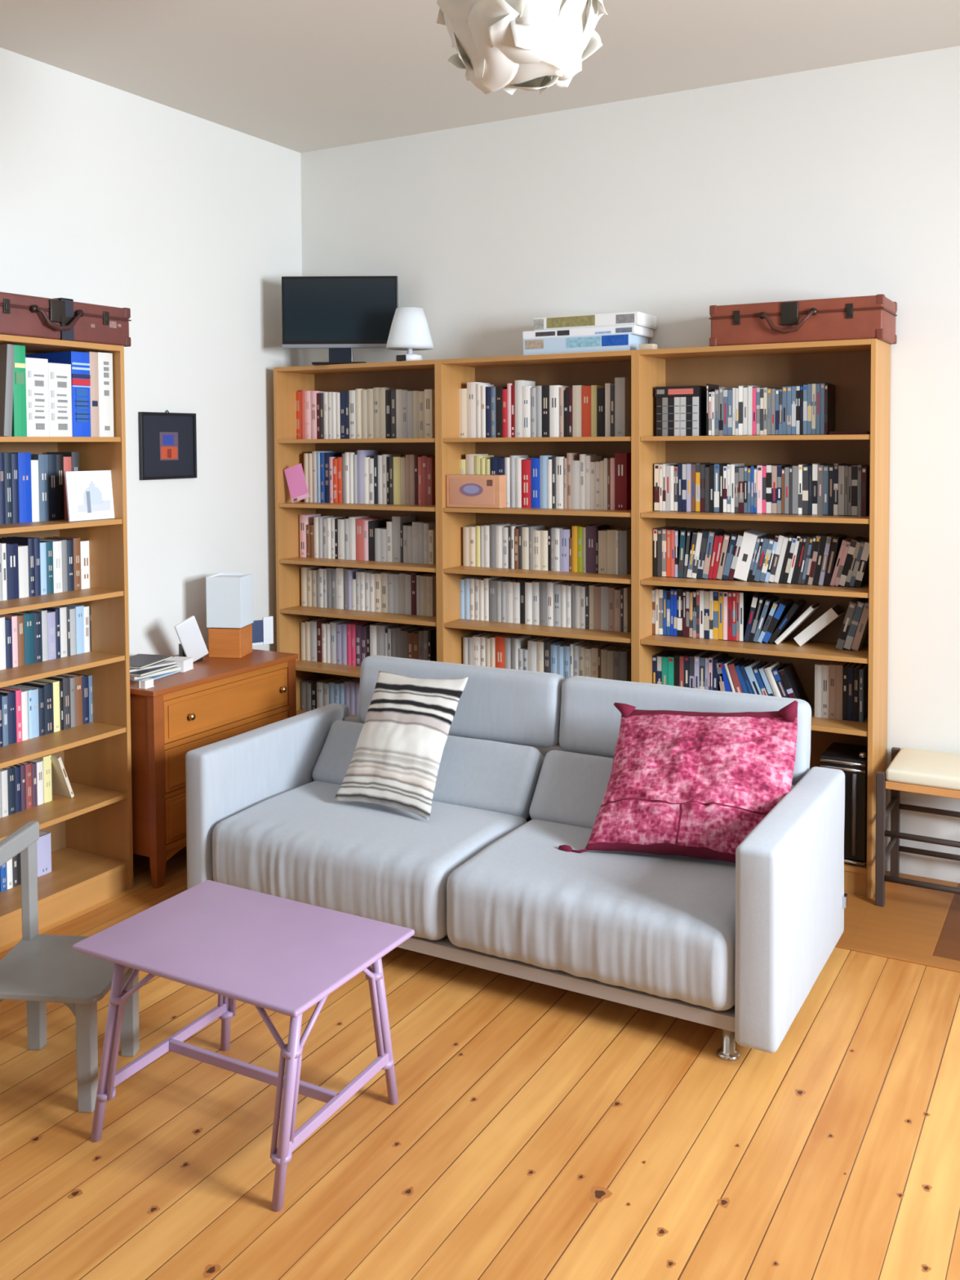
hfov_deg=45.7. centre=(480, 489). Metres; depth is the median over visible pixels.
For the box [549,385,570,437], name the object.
paperback
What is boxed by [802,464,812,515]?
case
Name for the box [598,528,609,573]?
paperback
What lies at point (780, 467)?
book
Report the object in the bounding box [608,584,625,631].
paperback
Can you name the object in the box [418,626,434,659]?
paperback
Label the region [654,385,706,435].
box
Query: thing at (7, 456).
book
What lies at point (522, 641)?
paperback
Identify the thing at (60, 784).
book
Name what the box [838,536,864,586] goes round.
case
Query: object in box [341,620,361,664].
paperback
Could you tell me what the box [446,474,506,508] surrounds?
box
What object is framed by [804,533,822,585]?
case
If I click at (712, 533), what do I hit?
case
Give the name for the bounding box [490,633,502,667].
paperback
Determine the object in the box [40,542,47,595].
book
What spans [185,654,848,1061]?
sofa
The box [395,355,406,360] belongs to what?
switch
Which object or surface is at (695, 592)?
case
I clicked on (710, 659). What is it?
case
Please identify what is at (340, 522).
paperback
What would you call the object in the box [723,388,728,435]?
case
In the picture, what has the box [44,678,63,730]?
book
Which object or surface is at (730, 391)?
case
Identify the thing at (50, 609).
book
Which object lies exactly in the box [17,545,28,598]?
book
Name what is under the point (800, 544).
case
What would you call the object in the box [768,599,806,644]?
case
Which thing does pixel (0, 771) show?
book
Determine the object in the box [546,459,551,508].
paperback
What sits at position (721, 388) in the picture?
case
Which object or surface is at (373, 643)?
paperback
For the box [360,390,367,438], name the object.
paperback
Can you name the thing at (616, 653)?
paperback
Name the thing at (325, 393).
paperback
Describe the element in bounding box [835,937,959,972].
trim
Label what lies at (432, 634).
paperback
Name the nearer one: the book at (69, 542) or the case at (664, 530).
the book at (69, 542)
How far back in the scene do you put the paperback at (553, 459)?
4.84 m
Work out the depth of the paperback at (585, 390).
4.75 m
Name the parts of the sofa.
armrest, backrest, frame, backrest, leg, armrest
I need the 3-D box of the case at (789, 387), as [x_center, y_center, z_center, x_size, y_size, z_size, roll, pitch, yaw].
[1.210,-0.304,4.396,0.017,0.189,0.134,1,3,29]
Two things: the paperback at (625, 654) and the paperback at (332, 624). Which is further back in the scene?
the paperback at (332, 624)
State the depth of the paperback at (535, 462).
4.88 m
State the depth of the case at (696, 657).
4.56 m
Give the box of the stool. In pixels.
[875,746,959,906]
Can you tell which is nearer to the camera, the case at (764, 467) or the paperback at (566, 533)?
the case at (764, 467)
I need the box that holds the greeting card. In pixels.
[284,463,309,502]
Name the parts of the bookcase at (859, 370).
panel, shelf, shelf, shelf, shelf, panel, panel, shelf, panel, panel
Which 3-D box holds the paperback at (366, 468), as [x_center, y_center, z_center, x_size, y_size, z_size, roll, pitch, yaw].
[-0.501,-0.046,5.373,0.029,0.217,0.134,1,3,29]
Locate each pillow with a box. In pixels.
[333,669,468,820]
[558,700,798,862]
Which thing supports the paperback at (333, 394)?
on the bookcase at (420, 375)
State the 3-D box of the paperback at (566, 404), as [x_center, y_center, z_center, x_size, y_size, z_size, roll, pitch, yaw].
[0.392,-0.323,4.855,0.022,0.197,0.124,1,3,29]
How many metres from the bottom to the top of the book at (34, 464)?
0.220 m
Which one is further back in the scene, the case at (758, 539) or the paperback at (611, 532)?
the paperback at (611, 532)
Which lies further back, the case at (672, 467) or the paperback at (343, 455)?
the paperback at (343, 455)
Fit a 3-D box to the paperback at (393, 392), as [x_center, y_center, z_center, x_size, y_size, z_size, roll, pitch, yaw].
[-0.367,-0.349,5.280,0.026,0.223,0.126,1,3,29]
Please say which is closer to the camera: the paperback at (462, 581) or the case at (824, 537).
the case at (824, 537)
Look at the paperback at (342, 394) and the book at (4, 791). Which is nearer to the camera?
the book at (4, 791)
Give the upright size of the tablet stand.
0.211 m
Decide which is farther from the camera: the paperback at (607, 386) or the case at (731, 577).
the paperback at (607, 386)
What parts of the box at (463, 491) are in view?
label panel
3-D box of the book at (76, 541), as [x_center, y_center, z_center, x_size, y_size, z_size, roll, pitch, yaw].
[-1.560,0.275,4.270,0.146,0.193,0.032,1,3,29]
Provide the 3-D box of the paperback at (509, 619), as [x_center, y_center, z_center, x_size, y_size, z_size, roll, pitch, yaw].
[0.158,0.489,5.023,0.034,0.178,0.128,1,3,29]
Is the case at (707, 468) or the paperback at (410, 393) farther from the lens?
the paperback at (410, 393)
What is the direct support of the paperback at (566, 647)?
on the bookcase at (590, 368)
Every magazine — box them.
[129,653,173,669]
[129,660,176,672]
[129,663,177,676]
[129,666,181,679]
[129,670,179,681]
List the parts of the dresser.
panel, corner post, rail, drawer, rail, panel, knob, rail, drawer, rail, drawer, panel, panel, knob, corner post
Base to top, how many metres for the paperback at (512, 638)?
0.199 m
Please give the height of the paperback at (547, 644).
0.195 m
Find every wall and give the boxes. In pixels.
[0,47,302,656]
[300,45,959,883]
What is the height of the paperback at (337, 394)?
0.219 m
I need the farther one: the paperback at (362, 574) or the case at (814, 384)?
the paperback at (362, 574)
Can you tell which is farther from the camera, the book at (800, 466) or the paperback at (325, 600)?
the paperback at (325, 600)
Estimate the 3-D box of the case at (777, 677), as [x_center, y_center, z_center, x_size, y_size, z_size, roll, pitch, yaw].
[1.201,0.775,4.448,0.091,0.172,0.134,1,3,29]
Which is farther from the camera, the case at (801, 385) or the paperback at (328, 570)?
the paperback at (328, 570)
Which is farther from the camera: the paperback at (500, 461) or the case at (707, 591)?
the paperback at (500, 461)
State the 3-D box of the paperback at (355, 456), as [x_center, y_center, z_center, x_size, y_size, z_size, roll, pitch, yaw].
[-0.555,-0.053,5.402,0.021,0.229,0.133,1,3,29]
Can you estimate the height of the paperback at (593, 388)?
0.215 m
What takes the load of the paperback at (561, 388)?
on the bookcase at (590, 368)
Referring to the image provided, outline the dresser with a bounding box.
[129,647,298,888]
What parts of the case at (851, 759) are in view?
knob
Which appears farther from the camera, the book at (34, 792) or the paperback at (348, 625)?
the paperback at (348, 625)
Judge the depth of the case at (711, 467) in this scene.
4.50 m
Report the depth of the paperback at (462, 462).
5.06 m
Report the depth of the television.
5.26 m
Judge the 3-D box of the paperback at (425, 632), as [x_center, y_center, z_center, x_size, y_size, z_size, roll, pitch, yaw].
[-0.216,0.737,5.246,0.025,0.198,0.132,1,3,29]
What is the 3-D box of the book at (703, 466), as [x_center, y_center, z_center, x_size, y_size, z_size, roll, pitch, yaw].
[0.915,-0.009,4.574,0.018,0.193,0.134,1,3,29]
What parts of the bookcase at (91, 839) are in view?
panel, panel, shelf, shelf, shelf, shelf, shelf, shelf, panel, panel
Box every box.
[164,656,194,672]
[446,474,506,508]
[639,343,657,350]
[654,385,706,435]
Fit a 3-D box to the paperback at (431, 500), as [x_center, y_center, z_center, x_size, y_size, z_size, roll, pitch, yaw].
[-0.198,-0.040,5.202,0.026,0.216,0.131,1,3,29]
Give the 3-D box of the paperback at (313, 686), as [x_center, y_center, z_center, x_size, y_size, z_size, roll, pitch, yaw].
[-0.773,1.005,5.571,0.032,0.133,0.134,1,3,29]
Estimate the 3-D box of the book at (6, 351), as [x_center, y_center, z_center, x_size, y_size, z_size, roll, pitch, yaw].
[-1.668,-0.333,3.847,0.240,0.307,0.052,1,3,29]
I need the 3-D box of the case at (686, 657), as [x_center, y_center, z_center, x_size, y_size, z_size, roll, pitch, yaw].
[0.864,0.760,4.637,0.022,0.191,0.134,1,3,29]
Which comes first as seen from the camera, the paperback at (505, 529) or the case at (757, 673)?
the case at (757, 673)
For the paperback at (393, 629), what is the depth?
5.27 m
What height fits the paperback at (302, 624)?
0.184 m
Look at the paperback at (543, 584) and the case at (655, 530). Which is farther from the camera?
the paperback at (543, 584)
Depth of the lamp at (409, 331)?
5.04 m
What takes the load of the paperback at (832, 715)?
on the bookcase at (859, 370)
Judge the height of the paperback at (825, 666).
0.202 m
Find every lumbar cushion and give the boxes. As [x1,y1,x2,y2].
[311,720,543,819]
[529,750,793,828]
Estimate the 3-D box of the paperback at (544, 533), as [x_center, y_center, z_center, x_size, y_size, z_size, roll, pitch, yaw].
[0.307,0.258,4.933,0.036,0.171,0.133,1,3,29]
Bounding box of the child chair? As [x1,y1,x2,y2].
[0,821,139,1112]
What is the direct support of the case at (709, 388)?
on the bookcase at (859, 370)
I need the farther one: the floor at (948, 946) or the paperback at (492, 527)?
the paperback at (492, 527)
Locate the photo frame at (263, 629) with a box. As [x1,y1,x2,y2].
[251,616,273,645]
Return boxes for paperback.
[296,391,301,439]
[299,513,320,557]
[300,618,315,660]
[300,677,320,710]
[301,390,316,439]
[301,565,322,606]
[303,453,308,502]
[304,391,311,439]
[305,618,319,660]
[306,524,312,557]
[306,567,323,606]
[306,678,324,711]
[307,453,312,502]
[310,391,323,439]
[310,524,314,557]
[310,617,328,661]
[311,451,325,502]
[311,568,318,607]
[311,682,316,710]
[313,515,333,557]
[316,393,320,439]
[316,451,335,502]
[316,569,319,607]
[316,617,337,662]
[316,677,337,708]
[318,515,334,558]
[318,566,333,607]
[320,393,324,439]
[320,452,340,502]
[321,620,336,662]
[322,518,327,558]
[322,678,337,706]
[323,391,328,439]
[323,568,327,608]
[324,453,344,502]
[325,622,330,662]
[326,516,345,558]
[326,566,341,608]
[327,391,332,439]
[328,456,342,502]
[328,677,349,704]
[329,618,350,663]
[330,517,343,559]
[331,391,337,439]
[331,567,337,608]
[333,458,337,502]
[333,679,349,703]
[334,517,348,559]
[335,392,340,439]
[336,567,348,608]
[336,620,357,664]
[337,457,342,502]
[337,518,344,559]
[338,681,344,704]
[339,391,346,439]
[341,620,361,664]
[342,453,345,502]
[343,567,355,609]
[344,452,349,502]
[344,518,349,559]
[344,677,359,715]
[345,391,349,439]
[346,620,360,665]
[347,568,365,609]
[348,515,370,559]
[349,390,355,439]
[349,452,357,503]
[349,678,359,715]
[351,577,355,609]
[351,620,368,666]
[353,454,357,503]
[355,388,367,439]
[355,516,377,559]
[355,568,371,610]
[355,621,377,666]
[355,680,359,715]
[357,449,378,503]
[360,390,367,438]
[360,569,380,610]
[360,625,366,660]
[363,457,373,503]
[363,519,381,560]
[364,570,383,611]
[366,622,380,656]
[367,388,373,438]
[368,458,373,503]
[368,519,389,560]
[369,570,385,611]
[369,622,385,655]
[373,387,379,438]
[373,454,382,503]
[374,527,386,561]
[374,570,389,612]
[376,622,399,655]
[377,455,382,504]
[379,387,400,438]
[380,528,386,561]
[381,570,402,613]
[382,453,400,504]
[384,631,387,655]
[385,390,391,438]
[386,456,394,504]
[386,520,392,561]
[387,571,405,613]
[387,624,402,656]
[389,456,398,504]
[391,390,396,438]
[391,515,415,562]
[391,624,405,657]
[393,456,405,504]
[393,571,407,613]
[395,389,408,438]
[395,624,416,657]
[399,571,414,613]
[400,457,405,504]
[400,521,412,562]
[400,626,422,657]
[401,390,416,438]
[403,524,412,562]
[404,573,411,614]
[405,454,410,504]
[407,391,413,438]
[407,525,412,563]
[407,628,422,658]
[409,454,429,505]
[410,571,431,614]
[412,520,429,563]
[413,391,418,438]
[413,455,422,505]
[413,631,418,659]
[416,573,432,615]
[417,457,422,505]
[418,391,424,438]
[418,520,435,564]
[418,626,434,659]
[419,573,435,615]
[422,455,435,505]
[423,521,435,564]
[423,626,436,660]
[424,389,435,438]
[426,457,435,505]
[426,574,435,616]
[427,628,436,661]
[428,528,435,564]
[458,388,466,437]
[459,459,466,474]
[460,578,464,618]
[462,524,477,566]
[462,633,475,664]
[464,575,479,619]
[465,453,488,474]
[466,382,489,437]
[467,633,480,665]
[469,524,480,566]
[469,575,485,619]
[472,632,490,666]
[474,455,493,474]
[474,576,488,620]
[475,383,493,437]
[475,524,490,566]
[479,578,484,620]
[480,385,496,437]
[480,457,489,474]
[480,525,484,567]
[480,632,498,666]
[483,523,497,567]
[484,458,489,475]
[484,576,502,621]
[485,386,490,437]
[485,633,500,666]
[488,522,509,567]
[488,577,510,621]
[489,457,504,475]
[490,386,496,437]
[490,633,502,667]
[495,386,506,437]
[495,524,515,568]
[495,632,516,668]
[496,577,512,622]
[497,457,504,475]
[501,578,515,622]
[502,389,507,437]
[502,526,508,568]
[504,457,510,506]
[504,633,520,669]
[506,383,515,437]
[506,578,520,622]
[508,524,523,568]
[510,455,528,507]
[511,385,515,437]
[511,524,527,568]
[511,634,525,669]
[512,580,519,623]
[514,528,518,568]
[514,634,531,669]
[515,380,535,437]
[515,457,530,507]
[518,524,534,568]
[518,645,528,670]
[520,577,537,623]
[521,386,536,437]
[521,459,531,507]
[521,525,533,569]
[523,647,528,671]
[524,579,537,624]
[528,524,544,569]
[528,636,544,671]
[530,387,536,437]
[530,457,539,507]
[532,578,546,625]
[533,528,546,569]
[536,386,542,437]
[536,637,551,672]
[539,455,559,508]
[539,579,555,625]
[540,528,548,570]
[542,385,549,437]
[543,637,563,673]
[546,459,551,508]
[546,579,565,626]
[547,528,551,570]
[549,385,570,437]
[551,456,557,508]
[551,525,564,570]
[551,640,568,674]
[553,580,573,626]
[554,526,572,571]
[555,456,566,508]
[556,641,572,675]
[559,386,568,436]
[560,527,572,571]
[560,582,577,626]
[563,390,568,436]
[563,457,566,508]
[563,641,575,678]
[565,584,571,627]
[566,453,583,508]
[568,387,572,436]
[568,537,572,572]
[569,640,584,676]
[571,460,579,509]
[571,581,586,627]
[572,385,586,436]
[572,524,589,572]
[573,640,591,675]
[574,582,591,628]
[577,524,589,572]
[578,642,595,676]
[579,453,596,509]
[580,582,592,628]
[581,386,591,436]
[582,527,586,572]
[584,644,597,676]
[585,455,602,509]
[585,582,601,629]
[586,524,607,573]
[589,582,604,629]
[590,462,595,509]
[591,385,604,436]
[591,643,605,677]
[594,583,606,630]
[595,461,600,509]
[595,525,609,573]
[596,387,604,436]
[597,643,612,678]
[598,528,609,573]
[600,460,604,509]
[600,582,620,631]
[600,644,618,679]
[604,383,614,436]
[604,457,610,510]
[607,459,610,510]
[607,528,626,573]
[607,645,621,679]
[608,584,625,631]
[610,385,614,436]
[610,457,614,510]
[613,645,627,680]
[614,377,631,436]
[614,453,631,510]
[614,587,620,631]
[615,528,628,574]
[618,528,631,574]
[620,585,631,631]
[620,646,631,681]
[623,586,631,631]
[814,659,826,717]
[821,660,833,718]
[828,661,839,719]
[835,661,848,719]
[842,662,852,720]
[847,662,858,720]
[853,662,865,721]
[858,663,868,722]
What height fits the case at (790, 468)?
0.183 m
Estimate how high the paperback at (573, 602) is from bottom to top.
0.185 m
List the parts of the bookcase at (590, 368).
panel, panel, shelf, shelf, shelf, shelf, panel, panel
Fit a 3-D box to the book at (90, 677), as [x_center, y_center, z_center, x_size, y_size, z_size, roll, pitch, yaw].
[-1.531,0.788,4.340,0.149,0.177,0.026,1,3,29]
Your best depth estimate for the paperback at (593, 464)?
4.75 m
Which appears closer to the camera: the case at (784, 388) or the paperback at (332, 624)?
the case at (784, 388)
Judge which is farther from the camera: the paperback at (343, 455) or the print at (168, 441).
the paperback at (343, 455)
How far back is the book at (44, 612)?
4.11 m
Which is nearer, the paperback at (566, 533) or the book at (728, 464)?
the book at (728, 464)
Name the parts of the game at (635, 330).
printed panel, printed panel, printed panel, printed panel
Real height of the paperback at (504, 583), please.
0.177 m
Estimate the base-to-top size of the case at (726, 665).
0.175 m
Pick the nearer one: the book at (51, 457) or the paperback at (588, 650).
the book at (51, 457)
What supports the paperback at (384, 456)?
on the bookcase at (420, 375)
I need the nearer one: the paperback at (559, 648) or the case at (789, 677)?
the case at (789, 677)
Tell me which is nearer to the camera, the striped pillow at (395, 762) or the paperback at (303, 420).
the striped pillow at (395, 762)
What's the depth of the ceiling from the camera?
4.18 m
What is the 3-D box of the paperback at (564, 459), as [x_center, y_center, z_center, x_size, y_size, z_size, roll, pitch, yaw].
[0.389,-0.029,4.868,0.014,0.214,0.122,1,3,29]
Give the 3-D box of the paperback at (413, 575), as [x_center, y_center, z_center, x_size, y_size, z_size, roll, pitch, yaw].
[-0.273,0.474,5.264,0.029,0.194,0.128,1,3,29]
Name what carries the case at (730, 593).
on the bookcase at (859, 370)
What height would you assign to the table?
0.457 m
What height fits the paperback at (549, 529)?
0.180 m
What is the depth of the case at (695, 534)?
4.55 m
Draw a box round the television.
[281,275,398,365]
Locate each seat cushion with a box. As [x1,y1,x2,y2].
[212,781,526,940]
[446,818,736,1010]
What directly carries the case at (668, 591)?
on the bookcase at (859, 370)
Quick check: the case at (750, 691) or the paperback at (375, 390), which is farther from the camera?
the paperback at (375, 390)
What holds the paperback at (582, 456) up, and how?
on the bookcase at (590, 368)
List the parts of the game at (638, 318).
printed panel, printed panel, printed panel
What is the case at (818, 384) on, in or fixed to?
on the bookcase at (859, 370)
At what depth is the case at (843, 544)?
4.27 m
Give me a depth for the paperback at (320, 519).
5.46 m
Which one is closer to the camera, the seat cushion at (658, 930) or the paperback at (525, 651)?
the seat cushion at (658, 930)
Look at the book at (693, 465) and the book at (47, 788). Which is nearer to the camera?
the book at (47, 788)
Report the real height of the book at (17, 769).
0.159 m
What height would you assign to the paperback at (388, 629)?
0.191 m
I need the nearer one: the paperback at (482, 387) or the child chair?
the child chair
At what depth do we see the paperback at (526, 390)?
4.89 m
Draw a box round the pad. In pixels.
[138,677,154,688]
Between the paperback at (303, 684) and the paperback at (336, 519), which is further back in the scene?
the paperback at (303, 684)
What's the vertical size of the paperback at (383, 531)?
0.151 m
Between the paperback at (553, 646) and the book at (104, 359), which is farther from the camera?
the paperback at (553, 646)
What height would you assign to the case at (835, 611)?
0.156 m
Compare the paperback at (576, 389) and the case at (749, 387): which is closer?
the case at (749, 387)
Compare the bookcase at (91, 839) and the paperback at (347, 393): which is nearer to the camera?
the bookcase at (91, 839)
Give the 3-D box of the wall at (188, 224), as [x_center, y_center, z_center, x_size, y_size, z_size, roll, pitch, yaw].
[-2.486,0.001,2.929,0.100,3.096,6.400,1,3,29]
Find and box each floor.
[0,845,959,1279]
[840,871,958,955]
[933,883,959,960]
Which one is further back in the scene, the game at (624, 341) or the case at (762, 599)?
the game at (624, 341)
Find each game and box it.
[522,324,653,339]
[523,333,648,355]
[533,311,656,330]
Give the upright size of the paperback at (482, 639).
0.190 m
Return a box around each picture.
[137,409,196,479]
[251,619,262,643]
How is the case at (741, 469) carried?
on the bookcase at (859, 370)
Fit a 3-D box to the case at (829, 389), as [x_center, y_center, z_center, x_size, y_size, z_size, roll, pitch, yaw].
[1.331,-0.304,4.329,0.010,0.192,0.134,1,3,29]
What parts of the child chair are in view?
rail, post, leg, seat, leg, leg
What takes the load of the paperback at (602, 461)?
on the bookcase at (590, 368)
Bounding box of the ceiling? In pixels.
[0,0,959,152]
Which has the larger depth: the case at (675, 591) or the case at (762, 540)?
the case at (675, 591)
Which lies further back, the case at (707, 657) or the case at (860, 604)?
the case at (707, 657)
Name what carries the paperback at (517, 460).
on the bookcase at (590, 368)
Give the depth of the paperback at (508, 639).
4.98 m
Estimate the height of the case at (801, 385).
0.192 m
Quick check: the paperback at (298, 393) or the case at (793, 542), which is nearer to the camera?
the case at (793, 542)
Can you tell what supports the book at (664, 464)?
on the bookcase at (859, 370)
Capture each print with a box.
[64,470,114,521]
[159,431,178,460]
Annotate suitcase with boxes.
[0,291,131,346]
[709,293,897,346]
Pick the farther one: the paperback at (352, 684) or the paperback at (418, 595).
the paperback at (352, 684)
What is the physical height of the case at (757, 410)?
0.188 m
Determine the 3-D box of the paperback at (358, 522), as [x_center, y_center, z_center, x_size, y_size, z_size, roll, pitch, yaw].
[-0.537,0.231,5.401,0.044,0.195,0.127,1,3,29]
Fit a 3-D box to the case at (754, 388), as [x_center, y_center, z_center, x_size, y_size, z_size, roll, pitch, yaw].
[1.093,-0.306,4.462,0.014,0.188,0.134,1,3,29]
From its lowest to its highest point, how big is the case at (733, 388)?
0.190 m
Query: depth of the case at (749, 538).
4.44 m
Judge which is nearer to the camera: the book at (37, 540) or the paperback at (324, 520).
the book at (37, 540)
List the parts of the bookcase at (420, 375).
panel, shelf, shelf, panel, shelf, shelf, shelf, shelf, panel, panel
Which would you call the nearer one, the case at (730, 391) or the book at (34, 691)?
the book at (34, 691)
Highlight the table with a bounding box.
[72,880,414,1212]
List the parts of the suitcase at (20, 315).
lock plate, handle, lid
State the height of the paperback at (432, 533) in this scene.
0.155 m
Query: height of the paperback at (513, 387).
0.226 m
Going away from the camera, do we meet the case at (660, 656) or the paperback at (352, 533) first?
the case at (660, 656)
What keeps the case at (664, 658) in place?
on the bookcase at (859, 370)
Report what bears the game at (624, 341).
on the bookcase at (590, 368)
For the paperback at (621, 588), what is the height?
0.182 m
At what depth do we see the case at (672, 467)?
4.58 m
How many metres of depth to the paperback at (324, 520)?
5.45 m
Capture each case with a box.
[652,586,662,635]
[652,650,666,684]
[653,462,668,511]
[653,526,666,577]
[655,586,666,635]
[657,526,670,577]
[657,650,672,684]
[658,586,672,635]
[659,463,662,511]
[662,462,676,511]
[662,526,677,577]
[662,586,675,635]
[662,650,676,684]
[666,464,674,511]
[666,527,679,577]
[666,589,670,635]
[667,650,680,685]
[670,464,677,511]
[670,586,680,635]
[671,527,685,577]
[673,586,682,636]
[674,466,677,511]
[674,649,688,686]
[675,528,687,577]
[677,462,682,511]
[677,586,689,636]
[678,528,696,577]
[679,650,693,687]
[682,462,693,511]
[682,587,693,637]
[683,528,701,577]
[684,649,699,687]
[685,587,699,637]
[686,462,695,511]
[686,529,705,578]
[688,587,700,637]
[689,650,702,688]
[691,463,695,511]
[691,530,702,578]
[693,591,696,638]
[694,650,709,688]
[695,462,711,512]
[696,528,715,579]
[696,588,702,638]
[699,588,707,638]
[699,651,714,688]
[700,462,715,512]
[702,528,724,579]
[704,588,714,639]
[705,466,709,512]
[705,652,717,688]
[706,383,719,435]
[707,532,726,579]
[708,391,711,435]
[708,652,722,689]
[709,465,714,512]
[709,589,715,639]
[711,391,715,435]
[711,532,729,579]
[712,653,728,690]
[713,589,721,639]
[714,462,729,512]
[715,388,719,435]
[715,656,730,691]
[716,531,736,580]
[718,589,727,639]
[719,386,730,435]
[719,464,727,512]
[719,656,733,692]
[721,531,743,580]
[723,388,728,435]
[723,465,727,512]
[723,589,729,640]
[724,657,736,692]
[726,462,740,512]
[727,388,732,435]
[727,590,733,640]
[727,657,744,693]
[728,533,743,581]
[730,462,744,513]
[732,386,737,435]
[732,590,738,641]
[733,528,767,582]
[734,466,741,513]
[734,658,748,693]
[735,387,738,435]
[736,590,742,641]
[738,385,747,435]
[738,466,744,513]
[738,659,755,694]
[739,591,752,641]
[742,386,747,435]
[743,465,751,513]
[743,591,767,642]
[744,659,763,694]
[746,466,751,513]
[746,534,766,582]
[747,385,759,435]
[748,593,773,642]
[750,533,773,582]
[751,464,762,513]
[752,386,756,435]
[752,595,779,643]
[752,661,768,695]
[753,466,756,513]
[753,534,775,582]
[755,386,764,435]
[756,464,766,513]
[757,598,785,643]
[758,662,774,696]
[759,536,775,582]
[760,387,764,435]
[762,465,766,514]
[762,598,794,644]
[763,387,767,435]
[764,534,779,582]
[764,661,782,697]
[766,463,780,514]
[767,387,771,435]
[768,532,792,582]
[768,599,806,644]
[771,387,777,435]
[771,464,779,514]
[771,662,789,697]
[773,533,792,583]
[774,602,821,644]
[775,388,778,435]
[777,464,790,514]
[777,662,809,704]
[778,388,782,435]
[778,533,801,583]
[781,467,784,514]
[782,386,786,435]
[782,535,797,583]
[784,466,791,514]
[786,385,791,435]
[786,533,808,583]
[789,466,792,514]
[791,385,796,435]
[791,464,798,515]
[791,533,810,584]
[793,604,844,646]
[794,533,813,584]
[795,385,799,435]
[797,533,817,584]
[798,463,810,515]
[800,384,803,435]
[800,534,816,584]
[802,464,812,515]
[803,384,807,435]
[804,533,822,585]
[807,382,812,435]
[807,533,825,585]
[808,465,812,515]
[811,382,816,435]
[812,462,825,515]
[812,533,833,585]
[815,382,820,435]
[817,464,827,515]
[818,533,836,586]
[819,742,867,866]
[820,382,832,435]
[822,464,833,515]
[822,533,846,586]
[824,383,835,435]
[828,465,833,515]
[830,537,853,586]
[833,462,845,515]
[834,539,851,586]
[835,597,861,649]
[838,464,849,515]
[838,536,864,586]
[843,597,868,650]
[844,464,854,515]
[844,538,865,586]
[848,465,851,515]
[848,537,869,587]
[850,600,868,651]
[851,464,860,515]
[853,539,869,587]
[857,464,868,516]
[861,466,870,516]
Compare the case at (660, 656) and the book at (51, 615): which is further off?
the case at (660, 656)
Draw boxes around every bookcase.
[0,333,133,947]
[273,359,439,715]
[438,350,635,681]
[635,338,890,898]
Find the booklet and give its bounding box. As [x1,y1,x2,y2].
[829,431,870,435]
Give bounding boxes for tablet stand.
[174,615,208,662]
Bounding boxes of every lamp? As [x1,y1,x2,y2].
[205,573,253,657]
[386,306,433,361]
[436,0,607,95]
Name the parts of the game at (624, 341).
printed panel, printed panel, printed panel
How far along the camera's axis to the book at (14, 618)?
4.00 m
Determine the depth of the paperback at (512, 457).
4.94 m
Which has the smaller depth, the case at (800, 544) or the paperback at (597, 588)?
the case at (800, 544)
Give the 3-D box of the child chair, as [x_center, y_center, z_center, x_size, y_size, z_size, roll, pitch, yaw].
[-1.099,1.234,2.989,0.375,0.612,0.362,0,2,6]
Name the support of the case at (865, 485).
on the bookcase at (859, 370)
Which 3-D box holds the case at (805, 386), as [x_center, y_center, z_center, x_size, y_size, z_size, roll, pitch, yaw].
[1.263,-0.306,4.367,0.015,0.193,0.134,1,3,29]
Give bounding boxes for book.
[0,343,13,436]
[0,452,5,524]
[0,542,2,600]
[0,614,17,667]
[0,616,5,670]
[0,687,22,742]
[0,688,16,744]
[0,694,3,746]
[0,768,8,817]
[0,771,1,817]
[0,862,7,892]
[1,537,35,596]
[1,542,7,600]
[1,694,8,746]
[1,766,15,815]
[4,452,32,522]
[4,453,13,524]
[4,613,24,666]
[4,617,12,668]
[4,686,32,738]
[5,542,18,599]
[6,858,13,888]
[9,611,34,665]
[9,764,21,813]
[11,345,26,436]
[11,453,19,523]
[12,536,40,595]
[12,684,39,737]
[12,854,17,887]
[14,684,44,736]
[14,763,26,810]
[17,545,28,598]
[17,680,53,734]
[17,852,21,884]
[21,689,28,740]
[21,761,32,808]
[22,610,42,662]
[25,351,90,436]
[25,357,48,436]
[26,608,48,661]
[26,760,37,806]
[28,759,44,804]
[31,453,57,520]
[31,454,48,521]
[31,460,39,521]
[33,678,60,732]
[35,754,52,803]
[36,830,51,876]
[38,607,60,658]
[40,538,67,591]
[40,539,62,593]
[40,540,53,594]
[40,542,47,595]
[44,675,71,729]
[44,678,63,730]
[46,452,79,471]
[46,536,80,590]
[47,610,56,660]
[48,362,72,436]
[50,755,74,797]
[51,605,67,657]
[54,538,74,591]
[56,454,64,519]
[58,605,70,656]
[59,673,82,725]
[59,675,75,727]
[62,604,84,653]
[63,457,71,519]
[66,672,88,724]
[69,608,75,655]
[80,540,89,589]
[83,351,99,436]
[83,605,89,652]
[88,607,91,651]
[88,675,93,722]
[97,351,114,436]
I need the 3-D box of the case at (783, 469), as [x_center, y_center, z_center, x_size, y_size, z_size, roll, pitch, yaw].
[1.193,0.003,4.419,0.011,0.177,0.134,1,3,29]
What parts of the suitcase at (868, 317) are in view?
handle, lock plate, lid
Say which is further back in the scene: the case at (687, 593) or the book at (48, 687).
the case at (687, 593)
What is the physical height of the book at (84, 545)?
0.179 m

